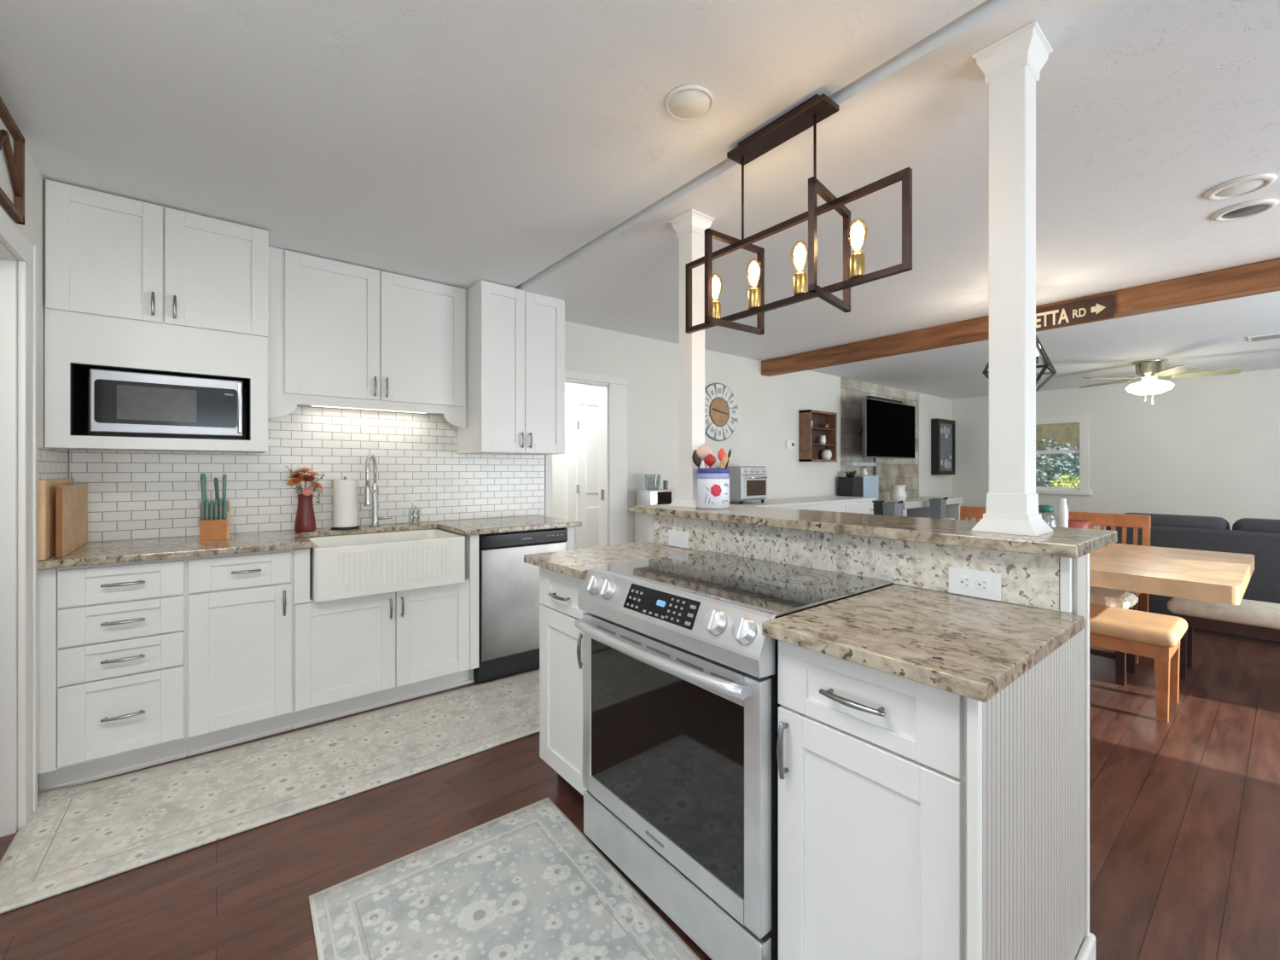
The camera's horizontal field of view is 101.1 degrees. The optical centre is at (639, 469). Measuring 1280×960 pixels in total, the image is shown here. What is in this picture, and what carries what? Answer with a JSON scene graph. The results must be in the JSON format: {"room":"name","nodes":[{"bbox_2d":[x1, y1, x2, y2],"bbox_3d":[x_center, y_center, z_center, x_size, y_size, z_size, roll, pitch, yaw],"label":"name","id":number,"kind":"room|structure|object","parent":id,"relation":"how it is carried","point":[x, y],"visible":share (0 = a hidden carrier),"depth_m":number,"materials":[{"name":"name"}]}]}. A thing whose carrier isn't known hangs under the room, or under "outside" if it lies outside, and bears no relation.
{"room":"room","nodes":[
{"label":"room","id":0,"kind":"room"},
{"bbox_2d":[0,116,44,830],"bbox_3d":[-2.018,0.045,1.553,0.120,2.424,2.150,0,0,-39],"label":"wall","id":1,"kind":"structure","parent":0,"point":[33,229],"depth_m":1.97,"materials":[{"name":"paint"}]},
{"bbox_2d":[0,96,24,225],"bbox_3d":[-1.810,-0.998,1.409,0.020,0.300,1.065,0,0,-39],"label":"metal wall art","id":2,"kind":"object","parent":1,"relation":"attached to","point":[16,164],"visible":1,"depth_m":1.76},
{"bbox_2d":[0,207,37,837],"bbox_3d":[-1.946,0.222,1.485,0.148,2.070,1.053,0,0,-39],"label":"trim","id":3,"kind":"structure","parent":1,"relation":"attached to","point":[14,246],"depth_m":1.83,"materials":[{"name":"white paint"}]},
{"bbox_2d":[44,179,268,453],"bbox_3d":[-2.208,-0.626,2.475,0.733,1.076,0.448,0,0,-39],"label":"upper cabinet","id":4,"kind":"object","parent":1,"relation":"attached to","point":[130,285],"visible":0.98,"depth_m":2.30,"materials":[{"name":"white paint"}]},
{"bbox_2d":[89,368,242,439],"bbox_3d":[-2.191,-0.282,2.474,0.510,0.278,0.358,0,0,-39],"label":"microwave","id":5,"kind":"object","parent":4,"relation":"in","point":[122,403],"visible":0.98,"depth_m":2.33,"materials":[{"name":"silver metal"}]},
{"bbox_2d":[68,320,951,549],"bbox_3d":[1.194,0.045,5.592,10.270,2.424,0.120,0,0,-39],"label":"wall","id":6,"kind":"structure","parent":0,"point":[768,407],"depth_m":5.32,"materials":[{"name":"paint"}]},
{"bbox_2d":[37,404,544,542],"bbox_3d":[-1.485,-0.201,2.953,2.464,1.085,0.634,0,0,-39],"label":"backsplash","id":7,"kind":"structure","parent":6,"relation":"attached to","point":[132,495],"depth_m":3.02,"materials":[{"name":"white tile"}]},
{"bbox_2d":[267,246,465,428],"bbox_3d":[-1.576,-0.716,3.122,1.060,0.896,0.232,0,0,-39],"label":"upper cabinet","id":8,"kind":"object","parent":6,"relation":"attached to","point":[341,334],"visible":0.98,"depth_m":3.01,"materials":[{"name":"white paint"}]},
{"bbox_2d":[456,279,564,454],"bbox_3d":[-0.860,-0.634,3.558,0.594,1.059,0.448,0,0,-39],"label":"upper cabinet","id":9,"kind":"object","parent":6,"relation":"attached to","point":[515,337],"visible":1,"depth_m":3.38,"materials":[{"name":"white paint"}]},
{"bbox_2d":[544,370,627,546],"bbox_3d":[-0.450,0.244,4.258,0.775,2.025,0.138,0,0,-39],"label":"trim","id":10,"kind":"structure","parent":6,"relation":"attached to","point":[613,392],"depth_m":4.37,"materials":[{"name":"white paint"}]},
{"bbox_2d":[704,383,738,441],"bbox_3d":[0.775,-0.561,5.156,0.570,0.570,0.031,0,0,-39],"label":"wall clock","id":11,"kind":"object","parent":6,"relation":"attached to","point":[721,410],"visible":0.88,"depth_m":5.15,"materials":[{"name":"metal"}]},
{"bbox_2d":[798,409,837,461],"bbox_3d":[2.071,-0.378,6.122,0.540,0.580,0.148,0,0,-39],"label":"box shelf","id":12,"kind":"object","parent":6,"relation":"attached to","point":[810,448],"visible":0.97,"depth_m":6.16,"materials":[{"name":"brown wood"}]},
{"bbox_2d":[930,418,955,475],"bbox_3d":[4.809,-0.348,8.350,0.640,0.870,0.108,0,0,-39],"label":"framed picture","id":13,"kind":"object","parent":6,"relation":"attached to","point":[943,431],"visible":1,"depth_m":8.24},
{"bbox_2d":[552,382,599,519],"bbox_3d":[-0.455,0.053,5.114,3.300,2.408,1.200,0,0,-39],"label":"wall","id":14,"kind":"structure","parent":0,"point":[558,460],"depth_m":5.45,"materials":[{"name":"paint"}]},
{"bbox_2d":[565,395,599,549],"bbox_3d":[-0.414,0.242,5.742,0.890,2.030,0.030,0,0,-39],"label":"trim","id":15,"kind":"structure","parent":14,"relation":"attached to","point":[571,400],"depth_m":5.49,"materials":[{"name":"white paint"}]},
{"bbox_2d":[576,405,599,548],"bbox_3d":[-0.387,0.287,5.704,0.695,1.920,0.095,0,0,-39],"label":"door","id":16,"kind":"structure","parent":14,"relation":"in","point":[587,417],"depth_m":5.58,"materials":[{"name":"white paint"}]},
{"bbox_2d":[0,0,1279,399],"bbox_3d":[1.784,-1.234,3.231,12.070,0.166,9.200,0,0,-39],"label":"ceiling","id":17,"kind":"structure","parent":0,"point":[531,146],"depth_m":1.87,"materials":[{"name":"white"}]},
{"bbox_2d":[664,84,714,120],"bbox_3d":[0.158,-1.162,1.674,0.156,0.010,0.156,0,0,-39],"label":"ceiling speaker","id":18,"kind":"object","parent":17,"relation":"attached to","point":[687,101],"visible":1,"depth_m":1.66,"materials":[{"name":"white paint"}]},
{"bbox_2d":[685,93,912,335],"bbox_3d":[0.464,-0.841,1.785,0.293,0.651,0.879,0,0,-39],"label":"pendant light","id":19,"kind":"object","parent":17,"relation":"hanging from","point":[817,108],"visible":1,"depth_m":1.71,"materials":[{"name":"brown metal"}]},
{"bbox_2d":[712,300,721,318],"bbox_3d":[0.287,-0.603,2.009,0.042,0.070,0.042,0,0,-39],"label":"socket","id":20,"kind":"object","parent":19,"relation":"attached to","point":[716,305],"depth_m":1.99,"materials":[{"name":"gold metal"}]},
{"bbox_2d":[748,287,760,309],"bbox_3d":[0.404,-0.603,1.865,0.042,0.070,0.042,0,0,-39],"label":"socket","id":21,"kind":"object","parent":19,"relation":"attached to","point":[753,293],"depth_m":1.85,"materials":[{"name":"gold metal"}]},
{"bbox_2d":[793,271,806,296],"bbox_3d":[0.522,-0.603,1.718,0.042,0.070,0.042,0,0,-39],"label":"socket","id":22,"kind":"object","parent":19,"relation":"attached to","point":[800,278],"depth_m":1.70,"materials":[{"name":"gold metal"}]},
{"bbox_2d":[849,251,865,279],"bbox_3d":[0.645,-0.603,1.564,0.042,0.070,0.042,0,0,-39],"label":"socket","id":23,"kind":"object","parent":19,"relation":"attached to","point":[857,259],"depth_m":1.55,"materials":[{"name":"gold metal"}]},
{"bbox_2d":[983,334,1056,392],"bbox_3d":[2.425,-0.821,3.368,0.337,0.659,0.337,0,0,-45],"label":"lantern pendant","id":24,"kind":"object","parent":17,"relation":"hanging from","point":[1040,351],"visible":0.21,"depth_m":3.35,"materials":[{"name":"black"}]},
{"bbox_2d":[1078,358,1243,404],"bbox_3d":[5.465,-0.920,5.631,1.248,0.459,1.283,0,0,-39],"label":"ceiling fan","id":25,"kind":"object","parent":17,"relation":"hanging from","point":[1150,371],"visible":1,"depth_m":5.51,"materials":[{"name":"silver metal"}]},
{"bbox_2d":[1204,173,1277,200],"bbox_3d":[2.440,-1.144,2.144,0.196,0.012,0.196,0,0,-39],"label":"recessed light","id":26,"kind":"object","parent":17,"relation":"in","point":[1246,185],"visible":1,"depth_m":2.13,"materials":[{"name":"white paint"}]},
{"bbox_2d":[1211,197,1279,221],"bbox_3d":[2.678,-1.144,2.335,0.196,0.012,0.196,0,0,-39],"label":"recessed light","id":27,"kind":"object","parent":17,"relation":"in","point":[1251,208],"visible":1,"depth_m":2.32,"materials":[{"name":"white paint"}]},
{"bbox_2d":[1247,332,1279,342],"bbox_3d":[5.452,-1.145,4.550,0.240,0.012,0.260,0,0,-39],"label":"ceiling vent","id":28,"kind":"object","parent":17,"relation":"in","point":[1271,336],"visible":1,"depth_m":4.55,"materials":[{"name":"white paint"}]},
{"bbox_2d":[1250,334,1279,341],"bbox_3d":[5.452,-1.140,4.550,0.200,0.002,0.220,0,0,-39],"label":"grille","id":29,"kind":"object","parent":28,"relation":"attached to","point":[1264,337],"depth_m":4.55,"materials":[{"name":"silver metal"}]},
{"bbox_2d":[0,628,1279,959],"bbox_3d":[1.784,1.307,3.231,12.070,0.100,9.200,0,0,-39],"label":"floor","id":30,"kind":"structure","parent":0,"point":[1184,811],"depth_m":1.77,"materials":[{"name":"brown wood"}]},
{"bbox_2d":[37,558,186,791],"bbox_3d":[-2.271,0.815,2.317,0.435,0.884,0.613,0,0,-39],"label":"base cabinet","id":31,"kind":"object","parent":30,"relation":"on","point":[112,638],"visible":0.95,"depth_m":2.10,"materials":[{"name":"white paint"}]},
{"bbox_2d":[37,515,581,569],"bbox_3d":[-1.507,0.357,2.931,2.400,0.030,0.618,0,0,-39],"label":"countertop","id":32,"kind":"structure","parent":31,"relation":"on","point":[108,552],"depth_m":2.49,"materials":[{"name":"beige stone"}]},
{"bbox_2d":[37,477,74,560],"bbox_3d":[-2.404,0.191,2.168,0.031,0.302,0.508,0,0,-39],"label":"cutting board","id":33,"kind":"object","parent":32,"relation":"on","point":[46,488],"visible":0.56,"depth_m":2.00,"materials":[{"name":"brown wood"}]},
{"bbox_2d":[55,482,87,557],"bbox_3d":[-2.406,0.203,2.236,0.020,0.276,0.508,0,0,-39],"label":"cutting board","id":34,"kind":"object","parent":32,"relation":"on","point":[71,500],"visible":1,"depth_m":2.16,"materials":[{"name":"brown wood"}]},
{"bbox_2d":[199,500,229,541],"bbox_3d":[-2.097,0.250,2.601,0.114,0.182,0.138,0,0,-39],"label":"knife block","id":35,"kind":"object","parent":32,"relation":"on","point":[213,529],"visible":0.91,"depth_m":2.55,"materials":[{"name":"brown wood"}]},
{"bbox_2d":[200,473,207,506],"bbox_3d":[-2.131,0.126,2.573,0.036,0.212,0.023,0,0,34],"label":"kitchen knife","id":36,"kind":"object","parent":35,"relation":"in","point":[203,480],"visible":0.73,"depth_m":2.56,"materials":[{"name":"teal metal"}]},
{"bbox_2d":[294,494,315,532],"bbox_3d":[-1.848,0.239,2.909,0.102,0.204,0.102,0,0,-39],"label":"flower vase","id":37,"kind":"object","parent":32,"relation":"on","point":[305,520],"visible":0.92,"depth_m":2.88,"materials":[{"name":"red ceramic"}]},
{"bbox_2d":[331,477,359,529],"bbox_3d":[-1.693,0.192,3.027,0.144,0.300,0.144,0,0,-39],"label":"paper towel holder","id":38,"kind":"object","parent":32,"relation":"on","point":[345,491],"visible":1,"depth_m":2.97,"materials":[{"name":"white"}]},
{"bbox_2d":[363,453,392,526],"bbox_3d":[-1.575,0.124,3.109,0.110,0.434,0.210,0,0,14],"label":"kitchen faucet","id":39,"kind":"object","parent":32,"relation":"on","point":[367,503],"visible":1,"depth_m":3.15,"materials":[{"name":"metal"}]},
{"bbox_2d":[304,529,465,602],"bbox_3d":[-1.409,0.500,2.905,0.725,0.253,0.516,0,0,-39],"label":"farmhouse sink","id":40,"kind":"object","parent":32,"relation":"in","point":[341,567],"visible":0.92,"depth_m":2.71,"materials":[{"name":"ceramic"}]},
{"bbox_2d":[409,500,419,523],"bbox_3d":[-1.401,0.267,3.271,0.066,0.148,0.072,0,0,-39],"label":"soap dispenser","id":41,"kind":"object","parent":32,"relation":"on","point":[412,513],"visible":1,"depth_m":3.25,"materials":[{"name":"clear glass"}]},
{"bbox_2d":[186,549,293,756],"bbox_3d":[-1.951,0.815,2.574,0.384,0.884,0.613,0,0,-39],"label":"base cabinet","id":42,"kind":"object","parent":30,"relation":"on","point":[240,607],"visible":1,"depth_m":2.36,"materials":[{"name":"white paint"}]},
{"bbox_2d":[0,669,539,914],"bbox_3d":[-1.084,1.240,2.497,2.510,0.031,0.710,0,0,-38],"label":"runner rug","id":43,"kind":"object","parent":30,"relation":"on","point":[79,835],"visible":0.79,"depth_m":2.08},
{"bbox_2d":[291,528,478,729],"bbox_3d":[-1.450,0.815,2.977,0.901,0.884,0.613,0,0,-39],"label":"base cabinet","id":44,"kind":"object","parent":30,"relation":"on","point":[352,655],"visible":0.94,"depth_m":2.72,"materials":[{"name":"white paint"}]},
{"bbox_2d":[308,797,700,959],"bbox_3d":[-0.210,1.251,1.179,0.776,0.010,1.490,0,0,-37],"label":"floral rug","id":45,"kind":"object","parent":30,"relation":"on","point":[525,883],"visible":1,"depth_m":1.50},
{"bbox_2d":[473,527,567,684],"bbox_3d":[-0.875,0.818,3.450,0.584,0.878,0.586,0,0,-39],"label":"dishwasher","id":46,"kind":"object","parent":30,"relation":"on","point":[509,586],"visible":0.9,"depth_m":3.17,"materials":[{"name":"metal"}]},
{"bbox_2d":[539,566,586,800],"bbox_3d":[-0.072,0.815,2.121,0.611,0.884,0.373,0,0,-39],"label":"base cabinet","id":47,"kind":"object","parent":30,"relation":"on","point":[561,642],"visible":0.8,"depth_m":1.97,"materials":[{"name":"white paint"}]},
{"bbox_2d":[523,541,703,579],"bbox_3d":[-0.090,0.357,2.135,0.620,0.030,0.429,0,0,-39],"label":"countertop","id":48,"kind":"structure","parent":47,"relation":"on","point":[575,563],"depth_m":2.08,"materials":[{"name":"beige stone"}]},
{"bbox_2d":[564,526,573,550],"bbox_3d":[-0.633,0.815,3.666,0.056,0.884,0.563,0,0,-39],"label":"gable","id":49,"kind":"object","parent":30,"relation":"on","point":[570,530],"visible":0.02,"depth_m":3.45,"materials":[{"name":"white paint"}]},
{"bbox_2d":[574,551,893,959],"bbox_3d":[0.251,0.795,1.650,0.689,0.923,0.757,0,0,-39],"label":"electric range","id":50,"kind":"object","parent":30,"relation":"on","point":[680,672],"visible":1,"depth_m":1.41,"materials":[{"name":"metal"}]},
{"bbox_2d":[593,551,893,618],"bbox_3d":[0.297,0.345,1.687,0.572,0.023,0.757,0,0,-39],"label":"cooktop","id":51,"kind":"object","parent":50,"relation":"in","point":[774,590],"depth_m":1.58,"materials":[{"name":"glass"}]},
{"bbox_2d":[628,495,876,542],"bbox_3d":[1.303,0.789,5.226,3.140,0.935,0.577,0,0,-39],"label":"sideboard","id":52,"kind":"object","parent":30,"relation":"on","point":[835,503],"visible":0.16,"depth_m":5.33,"materials":[{"name":"white paint"}]},
{"bbox_2d":[636,488,674,506],"bbox_3d":[0.133,0.182,4.451,0.275,0.280,0.188,0,0,-39],"label":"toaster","id":53,"kind":"object","parent":52,"relation":"on","point":[652,497],"visible":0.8,"depth_m":4.37,"materials":[{"name":"white metal"}]},
{"bbox_2d":[716,465,767,504],"bbox_3d":[0.991,0.147,5.067,0.375,0.350,0.344,0,0,-39],"label":"toaster oven","id":54,"kind":"object","parent":52,"relation":"on","point":[747,483],"visible":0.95,"depth_m":4.92,"materials":[{"name":"silver metal"}]},
{"bbox_2d":[837,475,884,514],"bbox_3d":[2.744,0.667,6.562,0.700,1.180,0.270,0,0,-39],"label":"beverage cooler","id":55,"kind":"object","parent":30,"relation":"on","point":[858,485],"visible":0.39,"depth_m":6.44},
{"bbox_2d":[776,640,966,959],"bbox_3d":[0.650,0.815,1.223,0.611,0.884,0.400,0,0,-39],"label":"base cabinet","id":56,"kind":"object","parent":30,"relation":"on","point":[872,763],"visible":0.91,"depth_m":1.04,"materials":[{"name":"white paint"}]},
{"bbox_2d":[762,584,1084,702],"bbox_3d":[0.655,0.357,1.204,0.626,0.030,0.441,0,0,-39],"label":"countertop","id":57,"kind":"structure","parent":56,"relation":"on","point":[973,648],"depth_m":1.10,"materials":[{"name":"beige stone"}]},
{"bbox_2d":[879,495,962,520],"bbox_3d":[3.909,0.835,7.387,1.850,0.845,0.455,0,0,-39],"label":"console table","id":58,"kind":"object","parent":30,"relation":"on","point":[918,506],"visible":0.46,"depth_m":7.37,"materials":[{"name":"white paint"}]},
{"bbox_2d":[890,484,907,500],"bbox_3d":[3.432,0.309,7.008,0.210,0.204,0.248,0,0,16],"label":"vase","id":59,"kind":"object","parent":58,"relation":"on","point":[898,492],"visible":1,"depth_m":6.91,"materials":[{"name":"ceramic"}]},
{"bbox_2d":[960,506,986,521],"bbox_3d":[2.788,0.789,4.320,0.480,0.935,0.450,0,0,-39],"label":"dining chair","id":60,"kind":"object","parent":30,"relation":"on","point":[971,512],"visible":0.12,"depth_m":4.55,"materials":[{"name":"brown wood"}]},
{"bbox_2d":[1069,511,1150,663],"bbox_3d":[3.256,0.789,3.722,0.480,0.935,0.450,0,0,-39],"label":"dining chair","id":61,"kind":"object","parent":30,"relation":"on","point":[1124,520],"visible":0.3,"depth_m":3.77,"materials":[{"name":"brown wood"}]},
{"bbox_2d":[1089,586,1138,686],"bbox_3d":[2.818,1.006,3.318,0.361,0.503,0.446,0,0,-39],"label":"stool","id":62,"kind":"object","parent":30,"relation":"on","point":[1125,662],"visible":0.36,"depth_m":3.13,"materials":[{"name":"brown wood"}]},
{"bbox_2d":[1089,586,1138,609],"bbox_3d":[2.818,0.790,3.318,0.361,0.072,0.446,0,0,-39],"label":"seat cushion","id":63,"kind":"object","parent":62,"relation":"on","point":[1100,596],"depth_m":3.15,"materials":[{"name":"beige fabric"}]},
{"bbox_2d":[1089,603,1187,723],"bbox_3d":[2.416,1.027,3.155,0.460,0.460,1.170,0,0,-39],"label":"bench","id":64,"kind":"object","parent":30,"relation":"on","point":[1158,637],"visible":0.52,"depth_m":2.72,"materials":[{"name":"beige leather"}]},
{"bbox_2d":[1089,603,1187,647],"bbox_3d":[2.416,0.840,3.155,0.460,0.085,1.170,0,0,-39],"label":"seat cushion","id":65,"kind":"object","parent":64,"relation":"on","point":[1143,629],"depth_m":2.74,"materials":[{"name":"beige leather"}]},
{"bbox_2d":[1089,542,1254,605],"bbox_3d":[2.490,0.881,3.414,1.360,0.758,1.900,0,0,-39],"label":"dining table","id":66,"kind":"object","parent":30,"relation":"on","point":[1218,577],"visible":0.21,"depth_m":2.62,"materials":[{"name":"brown wood"}]},
{"bbox_2d":[1058,498,1068,527],"bbox_3d":[2.694,0.344,3.353,0.046,0.315,0.045,0,0,-39],"label":"bottle","id":67,"kind":"object","parent":66,"relation":"on","point":[1063,510],"visible":0.53,"depth_m":3.34,"materials":[{"name":"plastic"}]},
{"bbox_2d":[1068,518,1090,529],"bbox_3d":[2.826,0.416,3.427,0.160,0.170,0.158,0,0,-39],"label":"fruit bowl","id":68,"kind":"object","parent":66,"relation":"on","point":[1084,524],"visible":0.19,"depth_m":3.36,"materials":[{"name":"red ceramic"}]},
{"bbox_2d":[1105,512,1279,616],"bbox_3d":[5.117,0.815,3.665,0.930,0.885,2.700,0,0,-39],"label":"sofa","id":69,"kind":"object","parent":30,"relation":"on","point":[1259,538],"visible":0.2,"depth_m":3.94,"materials":[{"name":"grey fabric"}]},
{"bbox_2d":[1124,512,1229,529],"bbox_3d":[4.333,0.565,4.305,0.250,0.385,0.644,0,0,-39],"label":"cushion","id":70,"kind":"object","parent":69,"relation":"on","point":[1177,520],"depth_m":4.15,"materials":[{"name":"grey fabric"}]},
{"bbox_2d":[1232,517,1279,533],"bbox_3d":[4.747,0.565,3.791,0.250,0.385,0.644,0,0,-39],"label":"cushion","id":71,"kind":"object","parent":69,"relation":"on","point":[1245,524],"depth_m":3.88,"materials":[{"name":"grey fabric"}]},
{"bbox_2d":[1166,597,1279,680],"bbox_3d":[3.785,1.022,2.761,0.420,0.470,1.420,0,0,-39],"label":"bench","id":72,"kind":"object","parent":30,"relation":"on","point":[1251,619],"visible":0.78,"depth_m":3.03,"materials":[{"name":"beige fabric"}]},
{"bbox_2d":[1166,597,1279,629],"bbox_3d":[3.785,0.830,2.761,0.420,0.085,1.420,0,0,-39],"label":"seat cushion","id":73,"kind":"object","parent":72,"relation":"on","point":[1252,614],"depth_m":3.02,"materials":[{"name":"beige fabric"}]},
{"bbox_3d":[3.856,0.944,6.822,0.320,0.625,0.280,0,0,-39],"label":"stool","id":74,"kind":"object","parent":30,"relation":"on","visible":0},
{"bbox_2d":[929,496,948,518],"bbox_3d":[3.877,0.494,6.820,0.210,0.276,0.173,0,0,-39],"label":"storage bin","id":75,"kind":"object","parent":74,"relation":"on","point":[938,506],"visible":0.99,"depth_m":6.77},
{"bbox_3d":[2.898,0.944,6.051,0.320,0.625,0.280,0,0,-39],"label":"stool","id":76,"kind":"object","parent":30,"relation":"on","visible":0},
{"bbox_2d":[882,500,903,516],"bbox_3d":[2.918,0.494,6.049,0.210,0.276,0.173,0,0,-39],"label":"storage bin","id":77,"kind":"object","parent":76,"relation":"on","point":[889,508],"visible":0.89,"depth_m":6.00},
{"bbox_2d":[648,514,1073,614],"bbox_3d":[0.575,0.730,1.912,0.088,1.054,1.590,0,0,-39],"label":"wall","id":78,"kind":"structure","parent":0,"point":[650,516],"depth_m":1.91,"materials":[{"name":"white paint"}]},
{"bbox_2d":[653,514,1059,610],"bbox_3d":[0.545,0.273,1.861,0.022,0.138,1.506,0,0,-39],"label":"backsplash","id":79,"kind":"structure","parent":78,"relation":"attached to","point":[1027,579],"depth_m":1.62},
{"bbox_2d":[668,529,688,548],"bbox_3d":[0.166,0.305,2.308,0.009,0.072,0.125,0,0,-39],"label":"wall outlet","id":80,"kind":"object","parent":79,"relation":"attached to","point":[677,538],"visible":1,"depth_m":2.30,"materials":[{"name":"white plastic"}]},
{"bbox_2d":[948,566,1001,601],"bbox_3d":[0.891,0.305,1.406,0.010,0.072,0.125,0,0,-39],"label":"wall outlet","id":81,"kind":"object","parent":79,"relation":"attached to","point":[961,581],"visible":1,"depth_m":1.40,"materials":[{"name":"white plastic"}]},
{"bbox_2d":[958,576,971,588],"bbox_3d":[0.875,0.304,1.420,0.002,0.030,0.030,0,0,-39],"label":"socket","id":82,"kind":"object","parent":81,"relation":"attached to","point":[964,582],"depth_m":1.42,"materials":[{"name":"white plastic"}]},
{"bbox_2d":[976,578,989,591],"bbox_3d":[0.902,0.304,1.388,0.002,0.030,0.030,0,0,-39],"label":"socket","id":83,"kind":"object","parent":81,"relation":"attached to","point":[982,584],"depth_m":1.39,"materials":[{"name":"white plastic"}]},
{"bbox_2d":[633,504,1117,558],"bbox_3d":[0.649,0.187,1.967,0.437,0.031,1.632,0,0,-39],"label":"bar","id":84,"kind":"object","parent":78,"relation":"on","point":[1063,542],"visible":0.8,"depth_m":1.59,"materials":[{"name":"beige stone"}]},
{"bbox_2d":[669,209,715,507],"bbox_3d":[0.239,-0.489,2.428,0.147,1.321,0.152,0,0,-39],"label":"column","id":85,"kind":"structure","parent":84,"relation":"on","point":[689,226],"depth_m":2.39,"materials":[{"name":"white paint"}]},
{"bbox_2d":[697,468,729,509],"bbox_3d":[0.325,0.084,2.332,0.145,0.175,0.147,0,0,-39],"label":"utensil canister","id":86,"kind":"object","parent":84,"relation":"on","point":[712,484],"visible":1,"depth_m":2.27,"materials":[{"name":"white ceramic"}]},
{"bbox_2d":[696,443,713,468],"bbox_3d":[0.285,0.017,2.333,0.076,0.260,0.036,0,0,0],"label":"ladle","id":87,"kind":"object","parent":86,"relation":"in","point":[703,450],"visible":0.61,"depth_m":2.32,"materials":[{"name":"plastic"}]},
{"bbox_2d":[971,20,1053,535],"bbox_3d":[1.027,-0.489,1.454,0.154,1.321,0.149,0,0,-39],"label":"column","id":88,"kind":"structure","parent":84,"relation":"on","point":[1011,66],"depth_m":1.42,"materials":[{"name":"white paint"}]},
{"bbox_2d":[1075,932,1095,959],"bbox_3d":[0.354,1.207,1.719,0.706,0.100,1.615,0,0,-39],"label":"baseboard","id":89,"kind":"structure","parent":78,"relation":"attached to","point":[1087,951],"depth_m":1.28,"materials":[{"name":"white paint"}]},
{"bbox_2d":[840,377,918,500],"bbox_3d":[3.326,0.053,7.274,2.176,2.408,0.046,0,0,-39],"label":"stone wall","id":90,"kind":"structure","parent":0,"point":[890,471],"depth_m":7.07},
{"bbox_2d":[840,462,875,465],"bbox_3d":[2.780,-0.066,6.700,0.570,0.045,0.160,0,0,-39],"label":"mantel shelf","id":91,"kind":"object","parent":90,"relation":"attached to","point":[841,463],"visible":1,"depth_m":6.56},
{"bbox_2d":[861,397,915,459],"bbox_3d":[3.072,-0.495,6.792,1.300,0.715,0.363,0,0,-39],"label":"television","id":92,"kind":"object","parent":90,"relation":"attached to","point":[888,429],"visible":1,"depth_m":6.57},
{"bbox_2d":[761,257,1279,376],"bbox_3d":[3.452,-1.074,3.000,0.140,0.152,6.750,0,0,-39],"label":"beam","id":93,"kind":"structure","parent":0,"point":[1263,276],"depth_m":3.43,"materials":[{"name":"brown wood"}]},
{"bbox_2d":[982,628,1084,959],"bbox_3d":[0.838,0.815,1.105,0.690,0.884,0.016,0,0,-39],"label":"island end panel","id":94,"kind":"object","parent":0,"point":[1033,729],"depth_m":1.05,"materials":[{"name":"paint"}]},
{"bbox_2d":[966,552,1089,959],"bbox_3d":[0.835,0.730,1.105,0.723,1.054,0.032,0,0,-39],"label":"trim","id":95,"kind":"structure","parent":94,"relation":"attached to","point":[974,706],"depth_m":0.88,"materials":[{"name":"white paint"}]},
{"bbox_2d":[1073,554,1086,619],"bbox_3d":[1.076,0.287,1.289,0.088,0.168,0.008,0,0,-39],"label":"trim","id":96,"kind":"structure","parent":94,"relation":"attached to","point":[1079,563],"depth_m":1.27,"materials":[{"name":"paint"}]},
{"bbox_2d":[1035,294,1114,330],"bbox_3d":[2.847,-1.050,3.616,0.028,0.142,0.612,0,0,-39],"label":"road sign","id":97,"kind":"object","parent":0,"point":[1102,307],"visible":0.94,"depth_m":3.52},
{"bbox_2d":[951,368,1279,529],"bbox_3d":[7.302,0.045,6.095,0.120,2.424,6.750,0,0,-39],"label":"wall","id":98,"kind":"structure","parent":0,"point":[1205,445],"depth_m":6.70,"materials":[{"name":"paint"}]},
{"bbox_2d":[1035,414,1091,494],"bbox_3d":[6.024,-0.203,7.621,0.140,1.120,0.790,0,0,-39],"label":"window","id":99,"kind":"structure","parent":98,"relation":"in","point":[1083,420],"depth_m":7.39,"materials":[{"name":"white paint"}]},
{"label":"outside","id":100,"kind":"structure","parent":0,"visible":0},
{"bbox_3d":[12.944,1.582,15.540,20.350,0.050,24.000,0,0,-39],"label":"lawn","id":101,"kind":"structure","parent":100,"visible":0},
{"bbox_2d":[1035,430,1079,487],"bbox_3d":[10.119,0.312,13.701,2.399,2.671,2.346,0,0,15],"label":"tree","id":102,"kind":"object","parent":101,"relation":"on","point":[1059,462],"visible":0.17,"depth_m":13.11,"materials":[{"name":"green plant"}]},
{"bbox_2d":[1035,422,1079,487],"bbox_3d":[13.584,-0.318,17.337,0.140,3.750,14.000,0,0,-39],"label":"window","id":103,"kind":"structure","parent":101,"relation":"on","point":[1067,433],"depth_m":17.28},
{"bbox_2d":[1042,439,1079,487],"bbox_3d":[12.349,0.386,14.579,2.363,2.494,2.092,0,0,-39],"label":"tree","id":104,"kind":"object","parent":101,"relation":"on","point":[1076,457],"visible":0.06,"depth_m":14.47,"materials":[{"name":"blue plant"}]},
{"bbox_2d":[1049,471,1079,487],"bbox_3d":[8.765,0.845,10.799,1.426,1.616,1.417,0,0,-39],"label":"bush","id":105,"kind":"object","parent":101,"relation":"on","point":[1062,483],"visible":0.1,"depth_m":10.68,"materials":[{"name":"yellow plant"}]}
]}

